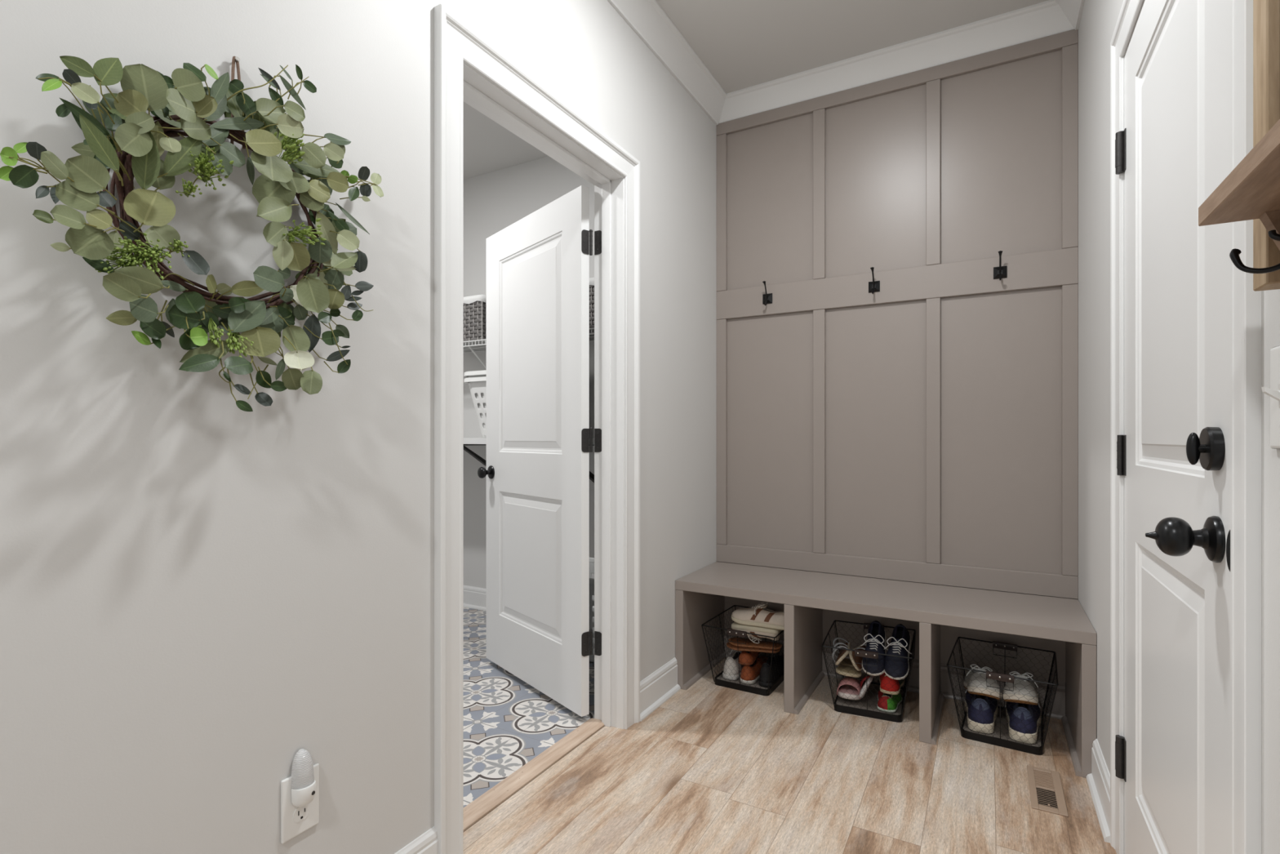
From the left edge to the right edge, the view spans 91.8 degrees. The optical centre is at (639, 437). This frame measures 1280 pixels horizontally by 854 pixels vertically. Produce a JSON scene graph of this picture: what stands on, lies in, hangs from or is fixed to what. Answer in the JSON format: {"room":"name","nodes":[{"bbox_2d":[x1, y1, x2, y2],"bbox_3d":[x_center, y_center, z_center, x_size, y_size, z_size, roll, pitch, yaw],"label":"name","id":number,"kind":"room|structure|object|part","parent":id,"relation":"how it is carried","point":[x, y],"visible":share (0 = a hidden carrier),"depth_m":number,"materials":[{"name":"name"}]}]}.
{"room":"mudroom","nodes":[
{"label":"mudroom","id":0,"kind":"room"},
{"bbox_2d":[0,0,716,853],"bbox_3d":[-0.909,-0.290,0.920,0.126,2.740,5.113,0,0,29],"label":"wall","id":1,"kind":"structure","parent":0,"point":[200,592],"depth_m":1.15,"materials":[{"name":"paint"}]},
{"bbox_2d":[0,55,383,411],"bbox_3d":[-0.678,-0.364,1.050,0.151,0.638,0.613,0,0,29],"label":"wreath","id":2,"kind":"object","parent":1,"relation":"attached to","point":[182,102],"visible":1,"depth_m":0.99,"materials":[{"name":"green plant"}]},
{"bbox_3d":[-0.782,-0.430,0.883,0.073,0.093,0.132,0,0,29],"label":"stem","id":3,"kind":"part","parent":2,"relation":"part of","materials":[{"name":"green plant"}]},
{"bbox_3d":[-0.765,-0.325,0.878,0.007,0.054,0.232,0,0,6],"label":"stem","id":4,"kind":"part","parent":2,"relation":"part of","materials":[{"name":"plant"}]},
{"bbox_3d":[-0.778,-0.440,0.914,0.004,0.111,0.088,0,0,-6],"label":"stem","id":5,"kind":"part","parent":2,"relation":"part of","materials":[{"name":"green plant"}]},
{"bbox_3d":[-0.736,-0.243,0.983,0.006,0.034,0.062,0,0,19],"label":"stem","id":6,"kind":"part","parent":2,"relation":"part of","materials":[{"name":"green plant"}]},
{"bbox_3d":[-0.699,-0.109,1.046,0.010,0.033,0.023,0,0,2],"label":"stem","id":7,"kind":"part","parent":2,"relation":"part of","materials":[{"name":"green plant"}]},
{"bbox_3d":[-0.674,-0.617,1.084,0.110,0.120,0.015,0,0,-44],"label":"stem","id":8,"kind":"part","parent":2,"relation":"part of","materials":[{"name":"green plant"}]},
{"bbox_3d":[-0.668,-0.099,1.086,0.004,0.066,0.060,0,0,-2],"label":"stem","id":9,"kind":"part","parent":2,"relation":"part of","materials":[{"name":"green plant"}]},
{"bbox_3d":[-0.643,-0.634,1.136,0.069,0.084,0.009,0,0,-43],"label":"stem","id":10,"kind":"part","parent":2,"relation":"part of","materials":[{"name":"green plant"}]},
{"bbox_3d":[-0.615,-0.580,1.196,0.008,0.025,0.088,0,0,36],"label":"stem","id":11,"kind":"part","parent":2,"relation":"part of","materials":[{"name":"green plant"}]},
{"bbox_3d":[-0.594,-0.189,1.218,0.037,0.088,0.016,0,0,-25],"label":"stem","id":12,"kind":"part","parent":2,"relation":"part of","materials":[{"name":"green plant"}]},
{"bbox_3d":[-0.570,-0.287,1.253,0.059,0.063,0.013,0,0,-28],"label":"stem","id":13,"kind":"part","parent":2,"relation":"part of","materials":[{"name":"green plant"}]},
{"bbox_3d":[-0.583,-0.507,1.248,0.114,0.040,0.013,0,0,-45],"label":"stem","id":14,"kind":"part","parent":2,"relation":"part of","materials":[{"name":"green plant"}]},
{"bbox_2d":[280,763,319,844],"bbox_3d":[-0.666,0.716,1.217,0.007,0.121,0.076,0,0,29],"label":"wall outlet","id":15,"kind":"object","parent":1,"relation":"attached to","point":[295,820],"visible":0.73,"depth_m":1.21,"materials":[{"name":"white plastic"}]},
{"bbox_2d":[293,804,310,822],"bbox_3d":[-0.664,0.736,1.216,0.003,0.028,0.034,0,0,29],"label":"socket","id":16,"kind":"object","parent":15,"relation":"attached to","point":[300,814],"depth_m":1.22,"materials":[{"name":"white plastic"}]},
{"bbox_2d":[290,748,315,807],"bbox_3d":[-0.653,0.663,1.210,0.030,0.104,0.043,0,0,29],"label":"night light","id":17,"kind":"object","parent":15,"relation":"attached to","point":[303,781],"visible":1,"depth_m":1.20,"materials":[{"name":"white plastic"}]},
{"bbox_2d":[394,826,438,853],"bbox_3d":[-1.292,1.014,0.081,0.028,0.132,3.275,0,0,29],"label":"baseboard","id":18,"kind":"structure","parent":1,"relation":"attached to","point":[427,842],"depth_m":1.48,"materials":[{"name":"white wood"}]},
{"bbox_2d":[463,101,594,185],"bbox_3d":[-0.378,0.013,2.019,0.024,2.133,1.000,0,0,29],"label":"trim","id":19,"kind":"structure","parent":1,"relation":"attached to","point":[464,101],"depth_m":2.02,"materials":[{"name":"white wood"}]},
{"bbox_2d":[463,718,604,831],"bbox_3d":[-0.358,1.083,2.001,0.079,0.033,0.808,0,0,29],"label":"threshold","id":20,"kind":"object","parent":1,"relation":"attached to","point":[493,797],"depth_m":1.98,"materials":[{"name":"brown wood"}]},
{"bbox_2d":[434,4,639,853],"bbox_3d":[-0.250,0.013,1.940,0.024,2.133,0.988,0,0,29],"label":"trim","id":21,"kind":"structure","parent":1,"relation":"attached to","point":[455,43],"depth_m":1.57,"materials":[{"name":"white wood"}]},
{"bbox_2d":[477,185,601,716],"bbox_3d":[-0.451,0.050,2.642,0.166,2.000,0.854,0,0,-39],"label":"door","id":22,"kind":"structure","parent":1,"relation":"in","point":[540,434],"depth_m":2.56,"materials":[{"name":"wood"}]},
{"bbox_3d":[-0.730,0.162,2.894,0.052,0.054,0.061,0,0,29],"label":"knob","id":23,"kind":"part","parent":22,"relation":"part of","materials":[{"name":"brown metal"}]},
{"bbox_3d":[-0.702,0.162,2.912,0.011,0.063,0.063,0,0,-39],"label":"rose plate","id":24,"kind":"part","parent":22,"relation":"part of","materials":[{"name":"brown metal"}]},
{"bbox_2d":[463,62,623,728],"bbox_3d":[-0.316,0.050,1.977,0.128,2.061,0.844,0,0,29],"label":"trim","id":25,"kind":"structure","parent":1,"relation":"attached to","point":[479,92],"depth_m":2.31,"materials":[{"name":"white wood"}]},
{"bbox_2d":[640,657,680,721],"bbox_3d":[0.077,1.014,2.519,0.028,0.132,0.347,0,0,29],"label":"baseboard","id":26,"kind":"structure","parent":1,"relation":"attached to","point":[660,686],"depth_m":2.51,"materials":[{"name":"white wood"}]},
{"bbox_2d":[607,0,1084,125],"bbox_3d":[-0.215,-1.607,0.518,1.479,0.106,5.093,0,0,29],"label":"crown molding","id":27,"kind":"structure","parent":1,"relation":"attached to","point":[647,19],"depth_m":2.61,"materials":[{"name":"white wood"}]},
{"bbox_2d":[463,155,594,597],"bbox_3d":[-0.638,-0.290,3.771,2.194,2.740,0.100,0,0,29],"label":"wall","id":28,"kind":"structure","parent":0,"point":[494,201],"depth_m":3.91,"materials":[{"name":"paint"}]},
{"bbox_2d":[463,585,594,617],"bbox_3d":[-0.626,1.014,3.691,2.094,0.132,0.028,0,0,29],"label":"baseboard","id":29,"kind":"structure","parent":28,"relation":"attached to","point":[474,597],"depth_m":3.92,"materials":[{"name":"white wood"}]},
{"bbox_2d":[463,327,594,368],"bbox_3d":[-0.680,-0.413,3.549,2.039,0.278,0.328,0,0,29],"label":"wire shelf","id":30,"kind":"object","parent":28,"relation":"attached to","point":[475,345],"visible":0.08,"depth_m":3.60,"materials":[{"name":"white metal"}]},
{"bbox_2d":[463,294,486,341],"bbox_3d":[-1.015,-0.682,3.736,0.456,0.259,0.296,0,0,29],"label":"wicker basket","id":31,"kind":"object","parent":30,"relation":"on","point":[474,306],"visible":0.17,"depth_m":3.54,"materials":[{"name":"grey wicker"}]},
{"bbox_2d":[589,277,594,338],"bbox_3d":[-0.239,-0.682,3.300,0.496,0.259,0.296,0,0,29],"label":"wicker basket","id":32,"kind":"object","parent":30,"relation":"on","point":[591,279],"visible":0.03,"depth_m":3.15,"materials":[{"name":"grey wicker"}]},
{"bbox_2d":[463,438,594,483],"bbox_3d":[-0.860,0.141,3.594,1.580,0.278,0.425,0,0,29],"label":"shelf","id":33,"kind":"object","parent":28,"relation":"attached to","point":[467,442],"visible":0.08,"depth_m":3.41,"materials":[{"name":"wood"}]},
{"bbox_2d":[463,376,486,437],"bbox_3d":[-0.633,-0.163,3.441,0.595,0.329,0.420,0,0,29],"label":"laundry basket","id":34,"kind":"object","parent":33,"relation":"on","point":[477,385],"visible":0.11,"depth_m":3.38,"materials":[{"name":"white plastic"}]},
{"bbox_2d":[463,369,486,428],"bbox_3d":[-0.633,-0.194,3.441,0.595,0.337,0.420,0,0,29],"label":"towel","id":35,"kind":"object","parent":34,"relation":"in","point":[474,373],"visible":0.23,"depth_m":3.37,"materials":[{"name":"white fabric"}]},
{"bbox_2d":[463,607,594,807],"bbox_3d":[-1.295,1.105,2.519,2.075,0.051,2.725,0,0,29],"label":"floor","id":36,"kind":"structure","parent":0,"point":[508,722],"depth_m":2.39,"materials":[{"name":"tile"}]},
{"bbox_2d":[589,557,594,662],"bbox_3d":[-0.198,0.869,3.139,0.540,0.418,0.440,0,0,29],"label":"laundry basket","id":37,"kind":"object","parent":36,"relation":"on","point":[591,559],"visible":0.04,"depth_m":2.95,"materials":[{"name":"white plastic"}]},
{"bbox_2d":[463,0,1048,179],"bbox_3d":[-1.149,-1.685,1.100,3.918,0.050,5.193,0,0,29],"label":"ceiling","id":38,"kind":"structure","parent":0,"point":[743,44],"depth_m":2.54,"materials":[{"name":"paint"}]},
{"bbox_2d":[463,657,1116,853],"bbox_3d":[-0.246,1.105,0.536,1.551,0.050,5.093,0,0,29],"label":"floor","id":39,"kind":"structure","parent":0,"point":[713,769],"depth_m":1.90,"materials":[{"name":"brown wood"}]},
{"bbox_2d":[701,604,783,695],"bbox_3d":[0.506,0.946,2.781,0.335,0.268,0.390,0,0,31],"label":"wire basket","id":40,"kind":"object","parent":39,"relation":"on","point":[755,688],"visible":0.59,"depth_m":2.65,"materials":[{"name":"metal"}]},
{"bbox_3d":[0.407,0.849,2.618,0.082,0.033,0.007,0,0,31],"label":"label frame","id":41,"kind":"part","parent":40,"relation":"part of","materials":[{"name":"black metal"}]},
{"bbox_2d":[722,649,755,679],"bbox_3d":[0.452,1.005,2.821,0.103,0.109,0.258,0,0,31],"label":"sneaker","id":42,"kind":"object","parent":40,"relation":"in","point":[734,661],"visible":0.42,"depth_m":2.72,"materials":[{"name":"fabric"}]},
{"bbox_2d":[715,671,783,695],"bbox_3d":[0.507,1.067,2.782,0.258,0.026,0.312,0,0,29],"label":"tray","id":43,"kind":"object","parent":40,"relation":"on","point":[755,688],"depth_m":2.66,"materials":[{"name":"black metal"}]},
{"bbox_2d":[726,641,780,653],"bbox_3d":[0.487,0.902,2.674,0.233,0.022,0.090,0,0,24],"label":"sandal","id":44,"kind":"object","parent":40,"relation":"in","point":[734,647],"visible":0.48,"depth_m":2.64},
{"bbox_2d":[728,637,782,649],"bbox_3d":[0.495,0.886,2.675,0.233,0.022,0.091,0,0,24],"label":"sandal","id":45,"kind":"object","parent":44,"relation":"on","point":[762,643],"visible":0.88,"depth_m":2.65},
{"bbox_2d":[731,622,781,643],"bbox_3d":[0.494,0.833,2.649,0.213,0.073,0.103,0,0,29],"label":"sneaker","id":46,"kind":"object","parent":45,"relation":"on","point":[748,628],"visible":0.69,"depth_m":2.62,"materials":[{"name":"fabric"}]},
{"bbox_2d":[731,602,783,630],"bbox_3d":[0.514,0.749,2.638,0.258,0.098,0.103,0,0,27],"label":"sneaker","id":47,"kind":"object","parent":46,"relation":"on","point":[757,615],"visible":0.85,"depth_m":2.61,"materials":[{"name":"fabric"}]},
{"bbox_2d":[740,655,769,684],"bbox_3d":[0.514,1.021,2.777,0.091,0.078,0.258,0,0,29],"label":"leather shoe","id":48,"kind":"object","parent":40,"relation":"in","point":[743,674],"visible":0.57,"depth_m":2.68,"materials":[{"name":"brown leather"}]},
{"bbox_2d":[737,638,760,665],"bbox_3d":[0.502,0.952,2.789,0.092,0.060,0.252,0,0,19],"label":"leather shoe","id":49,"kind":"object","parent":48,"relation":"on","point":[742,655],"visible":0.41,"depth_m":2.69,"materials":[{"name":"brown leather"}]},
{"bbox_2d":[758,654,783,687],"bbox_3d":[0.589,1.010,2.747,0.089,0.099,0.263,0,0,28],"label":"leather shoe","id":50,"kind":"object","parent":40,"relation":"in","point":[765,680],"visible":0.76,"depth_m":2.65,"materials":[{"name":"black leather"}]},
{"bbox_2d":[821,619,915,722],"bbox_3d":[0.942,0.946,2.536,0.335,0.268,0.390,0,0,25],"label":"wire basket","id":51,"kind":"object","parent":39,"relation":"on","point":[866,706],"visible":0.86,"depth_m":2.44,"materials":[{"name":"metal"}]},
{"bbox_2d":[836,676,862,699],"bbox_3d":[0.869,1.013,2.552,0.095,0.072,0.213,0,0,24],"label":"sandal","id":52,"kind":"object","parent":51,"relation":"on","point":[848,686],"visible":0.77,"depth_m":2.49},
{"bbox_2d":[835,657,861,677],"bbox_3d":[0.863,0.946,2.556,0.099,0.035,0.218,0,0,22],"label":"slipper","id":53,"kind":"object","parent":52,"relation":"on","point":[851,668],"visible":0.62,"depth_m":2.50,"materials":[{"name":"beige fabric"}]},
{"bbox_2d":[831,637,850,665],"bbox_3d":[0.829,0.880,2.557,0.073,0.077,0.203,0,0,20],"label":"sandal","id":54,"kind":"object","parent":53,"relation":"on","point":[847,644],"visible":0.93,"depth_m":2.53},
{"bbox_2d":[848,644,866,671],"bbox_3d":[0.905,0.887,2.515,0.072,0.077,0.203,0,0,38],"label":"sandal","id":55,"kind":"object","parent":53,"relation":"on","point":[862,647],"visible":0.42,"depth_m":2.47},
{"bbox_3d":[0.862,0.849,2.363,0.082,0.033,0.007,0,0,25],"label":"label frame","id":56,"kind":"part","parent":51,"relation":"part of","materials":[{"name":"black metal"}]},
{"bbox_2d":[859,675,874,697],"bbox_3d":[0.921,0.993,2.516,0.052,0.080,0.208,0,0,27],"label":"sandal","id":57,"kind":"object","parent":51,"relation":"in","point":[862,692],"visible":0.76,"depth_m":2.45},
{"bbox_2d":[834,680,904,722],"bbox_3d":[0.943,1.067,2.538,0.250,0.026,0.306,0,0,25],"label":"tray","id":58,"kind":"object","parent":51,"relation":"on","point":[841,705],"depth_m":2.44,"materials":[{"name":"black metal"}]},
{"bbox_2d":[860,620,888,675],"bbox_3d":[0.929,0.827,2.464,0.102,0.176,0.193,0,0,16],"label":"sneaker","id":59,"kind":"object","parent":51,"relation":"in","point":[875,640],"visible":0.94,"depth_m":2.42,"materials":[{"name":"fabric"}]},
{"bbox_2d":[876,689,902,712],"bbox_3d":[0.988,1.030,2.468,0.093,0.060,0.173,0,0,29],"label":"shoe","id":60,"kind":"object","parent":51,"relation":"on","point":[882,705],"visible":0.62,"depth_m":2.40,"materials":[{"name":"fabric"}]},
{"bbox_2d":[879,671,904,694],"bbox_3d":[0.995,0.952,2.464,0.093,0.073,0.173,0,0,27],"label":"shoe","id":61,"kind":"object","parent":60,"relation":"on","point":[900,682],"visible":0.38,"depth_m":2.39,"materials":[{"name":"red fabric"}]},
{"bbox_2d":[884,623,911,679],"bbox_3d":[1.012,0.827,2.417,0.103,0.176,0.192,0,0,42],"label":"sneaker","id":62,"kind":"object","parent":51,"relation":"in","point":[900,645],"visible":0.98,"depth_m":2.38,"materials":[{"name":"fabric"}]},
{"bbox_2d":[675,561,1096,777],"bbox_3d":[0.914,0.848,2.527,1.477,0.465,0.484,0,0,29],"label":"bench","id":63,"kind":"object","parent":39,"relation":"on","point":[700,594],"visible":0.98,"depth_m":2.43,"materials":[{"name":"beige paint"}]},
{"bbox_3d":[0.302,1.071,2.854,0.016,0.018,0.450,0,0,29],"label":"shoe moulding","id":64,"kind":"part","parent":63,"relation":"part of","materials":[{"name":"beige paint"}]},
{"bbox_3d":[0.720,1.071,2.619,0.016,0.018,0.450,0,0,29],"label":"shoe moulding","id":65,"kind":"part","parent":63,"relation":"part of","materials":[{"name":"beige paint"}]},
{"bbox_3d":[0.909,0.635,2.519,1.477,0.040,0.465,0,0,29],"label":"seat","id":66,"kind":"part","parent":63,"relation":"part of","materials":[{"name":"beige paint"}]},
{"bbox_3d":[1.145,1.071,2.381,0.016,0.018,0.450,0,0,29],"label":"shoe moulding","id":67,"kind":"part","parent":63,"relation":"part of","materials":[{"name":"beige paint"}]},
{"bbox_3d":[1.510,1.071,2.175,0.016,0.018,0.450,0,0,29],"label":"shoe moulding","id":68,"kind":"part","parent":63,"relation":"part of","materials":[{"name":"beige paint"}]},
{"bbox_2d":[946,636,1058,755],"bbox_3d":[1.343,0.946,2.297,0.335,0.268,0.390,0,0,33],"label":"wire basket","id":69,"kind":"object","parent":39,"relation":"on","point":[1000,736],"visible":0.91,"depth_m":2.21,"materials":[{"name":"metal"}]},
{"bbox_2d":[964,688,997,733],"bbox_3d":[1.287,0.994,2.339,0.113,0.130,0.266,0,0,28],"label":"shoe","id":70,"kind":"object","parent":69,"relation":"in","point":[980,725],"visible":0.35,"depth_m":2.24,"materials":[{"name":"fabric"}]},
{"bbox_2d":[963,664,1001,699],"bbox_3d":[1.272,0.924,2.325,0.114,0.126,0.267,0,0,13],"label":"shoe","id":71,"kind":"object","parent":70,"relation":"on","point":[970,676],"visible":0.8,"depth_m":2.24,"materials":[{"name":"fabric"}]},
{"bbox_3d":[1.240,0.849,2.136,0.082,0.033,0.007,0,0,33],"label":"label frame","id":72,"kind":"part","parent":69,"relation":"part of","materials":[{"name":"black metal"}]},
{"bbox_2d":[960,706,1043,755],"bbox_3d":[1.344,1.067,2.298,0.250,0.026,0.306,0,0,33],"label":"tray","id":73,"kind":"object","parent":69,"relation":"on","point":[1003,740],"depth_m":2.20,"materials":[{"name":"black metal"}]},
{"bbox_3d":[1.443,0.849,2.452,0.082,0.033,0.007,0,0,33],"label":"label frame","id":74,"kind":"part","parent":69,"relation":"part of","materials":[{"name":"black metal"}]},
{"bbox_2d":[1005,701,1041,743],"bbox_3d":[1.397,0.994,2.265,0.113,0.130,0.266,0,0,33],"label":"shoe","id":75,"kind":"object","parent":69,"relation":"in","point":[1023,716],"visible":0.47,"depth_m":2.17,"materials":[{"name":"fabric"}]},
{"bbox_2d":[1002,671,1038,705],"bbox_3d":[1.393,0.922,2.250,0.114,0.126,0.267,0,0,43],"label":"shoe","id":76,"kind":"object","parent":75,"relation":"on","point":[1033,693],"visible":0.81,"depth_m":2.17,"materials":[{"name":"fabric"}]},
{"bbox_2d":[1026,764,1068,816],"bbox_3d":[1.246,1.077,1.903,0.088,0.007,0.266,0,0,29],"label":"floor vent","id":77,"kind":"object","parent":39,"relation":"in","point":[1046,789],"visible":1,"depth_m":1.89,"materials":[{"name":"beige metal"}]},
{"bbox_2d":[716,29,1078,683],"bbox_3d":[1.053,-0.290,2.774,1.479,2.740,0.118,0,0,29],"label":"wall","id":78,"kind":"structure","parent":0,"point":[923,427],"depth_m":2.65,"materials":[{"name":"paint"}]},
{"bbox_2d":[724,630,783,657],"bbox_3d":[0.607,1.014,2.962,0.437,0.132,0.028,0,0,29],"label":"baseboard","id":79,"kind":"structure","parent":78,"relation":"attached to","point":[780,653],"depth_m":2.98,"materials":[{"name":"beige paint"}]},
{"bbox_2d":[762,280,772,305],"bbox_3d":[0.594,-0.679,2.930,0.047,0.113,0.059,0,0,29],"label":"coat hook","id":80,"kind":"object","parent":78,"relation":"attached to","point":[766,298],"visible":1,"depth_m":2.94,"materials":[{"name":"black metal"}]},
{"bbox_3d":[0.606,-0.662,2.951,0.047,0.047,0.011,0,0,29],"label":"plate","id":81,"kind":"part","parent":80,"relation":"part of","materials":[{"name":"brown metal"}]},
{"bbox_2d":[822,644,919,693],"bbox_3d":[1.027,1.014,2.725,0.446,0.132,0.028,0,0,29],"label":"baseboard","id":82,"kind":"structure","parent":78,"relation":"attached to","point":[913,684],"depth_m":2.74,"materials":[{"name":"beige paint"}]},
{"bbox_2d":[868,266,879,293],"bbox_3d":[1.013,-0.679,2.695,0.047,0.113,0.059,0,0,29],"label":"coat hook","id":83,"kind":"object","parent":78,"relation":"attached to","point":[874,286],"visible":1,"depth_m":2.71,"materials":[{"name":"black metal"}]},
{"bbox_3d":[1.025,-0.662,2.716,0.047,0.047,0.011,0,0,29],"label":"plate","id":84,"kind":"part","parent":83,"relation":"part of","materials":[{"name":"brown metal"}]},
{"bbox_3d":[1.028,0.572,2.731,1.479,0.086,0.019,0,0,29],"label":"rail","id":85,"kind":"part","parent":78,"relation":"part of","materials":[{"name":"beige paint"}]},
{"bbox_3d":[1.028,-0.657,2.731,1.479,0.140,0.019,0,0,29],"label":"rail","id":86,"kind":"part","parent":78,"relation":"part of","materials":[{"name":"beige paint"}]},
{"bbox_3d":[1.028,-1.532,2.731,1.479,0.057,0.019,0,0,29],"label":"rail","id":87,"kind":"part","parent":78,"relation":"part of","materials":[{"name":"beige paint"}]},
{"bbox_2d":[993,250,1007,280],"bbox_3d":[1.430,-0.679,2.461,0.047,0.113,0.059,0,0,29],"label":"coat hook","id":88,"kind":"object","parent":78,"relation":"attached to","point":[1001,272],"visible":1,"depth_m":2.47,"materials":[{"name":"black metal"}]},
{"bbox_3d":[1.441,-0.662,2.482,0.047,0.047,0.011,0,0,29],"label":"plate","id":89,"kind":"part","parent":88,"relation":"part of","materials":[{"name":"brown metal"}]},
{"bbox_2d":[940,662,1065,719],"bbox_3d":[1.446,1.014,2.490,0.433,0.132,0.028,0,0,29],"label":"baseboard","id":90,"kind":"structure","parent":78,"relation":"attached to","point":[1058,711],"depth_m":2.48,"materials":[{"name":"beige paint"}]},
{"bbox_2d":[1077,0,1279,853],"bbox_3d":[0.487,-0.290,0.135,0.120,2.740,5.113,0,0,29],"label":"wall","id":91,"kind":"structure","parent":0,"point":[1099,18],"depth_m":1.89,"materials":[{"name":"paint"}]},
{"bbox_2d":[1086,738,1110,842],"bbox_3d":[1.341,1.014,1.806,0.028,0.132,0.353,0,0,29],"label":"baseboard","id":92,"kind":"structure","parent":91,"relation":"attached to","point":[1099,780],"depth_m":1.80,"materials":[{"name":"white wood"}]},
{"bbox_2d":[1123,0,1144,853],"bbox_3d":[1.075,0.049,1.183,0.121,2.063,0.853,0,0,29],"label":"trim","id":93,"kind":"structure","parent":91,"relation":"attached to","point":[1143,1],"depth_m":1.57,"materials":[{"name":"white wood"}]},
{"bbox_2d":[1115,0,1230,853],"bbox_3d":[1.006,0.053,1.230,0.120,2.030,0.825,0,0,29],"label":"door","id":94,"kind":"structure","parent":91,"relation":"in","point":[1172,150],"depth_m":1.15,"materials":[{"name":"wood"}]},
{"bbox_3d":[0.825,0.152,0.951,0.060,0.060,0.061,0,0,-18],"label":"knob","id":95,"kind":"part","parent":94,"relation":"part of","materials":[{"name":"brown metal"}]},
{"bbox_3d":[0.857,0.152,0.933,0.020,0.070,0.070,0,0,29],"label":"rose plate","id":96,"kind":"part","parent":94,"relation":"part of","materials":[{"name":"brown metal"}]},
{"bbox_2d":[1110,0,1261,853],"bbox_3d":[1.017,0.013,1.216,0.016,2.133,0.997,0,0,29],"label":"trim","id":97,"kind":"structure","parent":91,"relation":"attached to","point":[1243,544],"depth_m":0.83,"materials":[{"name":"white wood"}]},
{"bbox_3d":[0.820,0.157,0.861,0.009,0.060,0.007,0,0,29],"label":"strike plate","id":98,"kind":"part","parent":97,"relation":"part of","materials":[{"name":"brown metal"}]},
{"bbox_2d":[1198,0,1279,291],"bbox_3d":[0.515,-0.517,0.404,0.094,0.705,0.688,0,0,29],"label":"coat rack","id":99,"kind":"object","parent":91,"relation":"attached to","point":[1251,190],"visible":1,"depth_m":0.66,"materials":[{"name":"brown wood"}]},
{"bbox_2d":[1198,119,1279,226],"bbox_3d":[0.505,-0.246,0.386,0.094,0.022,0.648,0,0,29],"label":"shelf","id":100,"kind":"object","parent":99,"relation":"attached to","point":[1251,190],"depth_m":0.60,"materials":[{"name":"brown wood"}]},
{"bbox_3d":[0.698,-0.517,0.673,0.038,0.705,0.040,0,0,29],"label":"post","id":101,"kind":"part","parent":99,"relation":"part of","materials":[{"name":"brown wood"}]},
{"bbox_2d":[1261,345,1279,448],"bbox_3d":[0.720,-0.047,0.693,0.021,0.120,0.114,0,0,29],"label":"light switch","id":102,"kind":"object","parent":91,"relation":"attached to","point":[1273,392],"visible":1,"depth_m":0.72,"materials":[{"name":"white plastic"}]},
{"bbox_3d":[0.726,-0.047,0.690,0.006,0.120,0.114,0,0,29],"label":"plate","id":103,"kind":"part","parent":102,"relation":"part of","materials":[{"name":"white plastic"}]}
]}

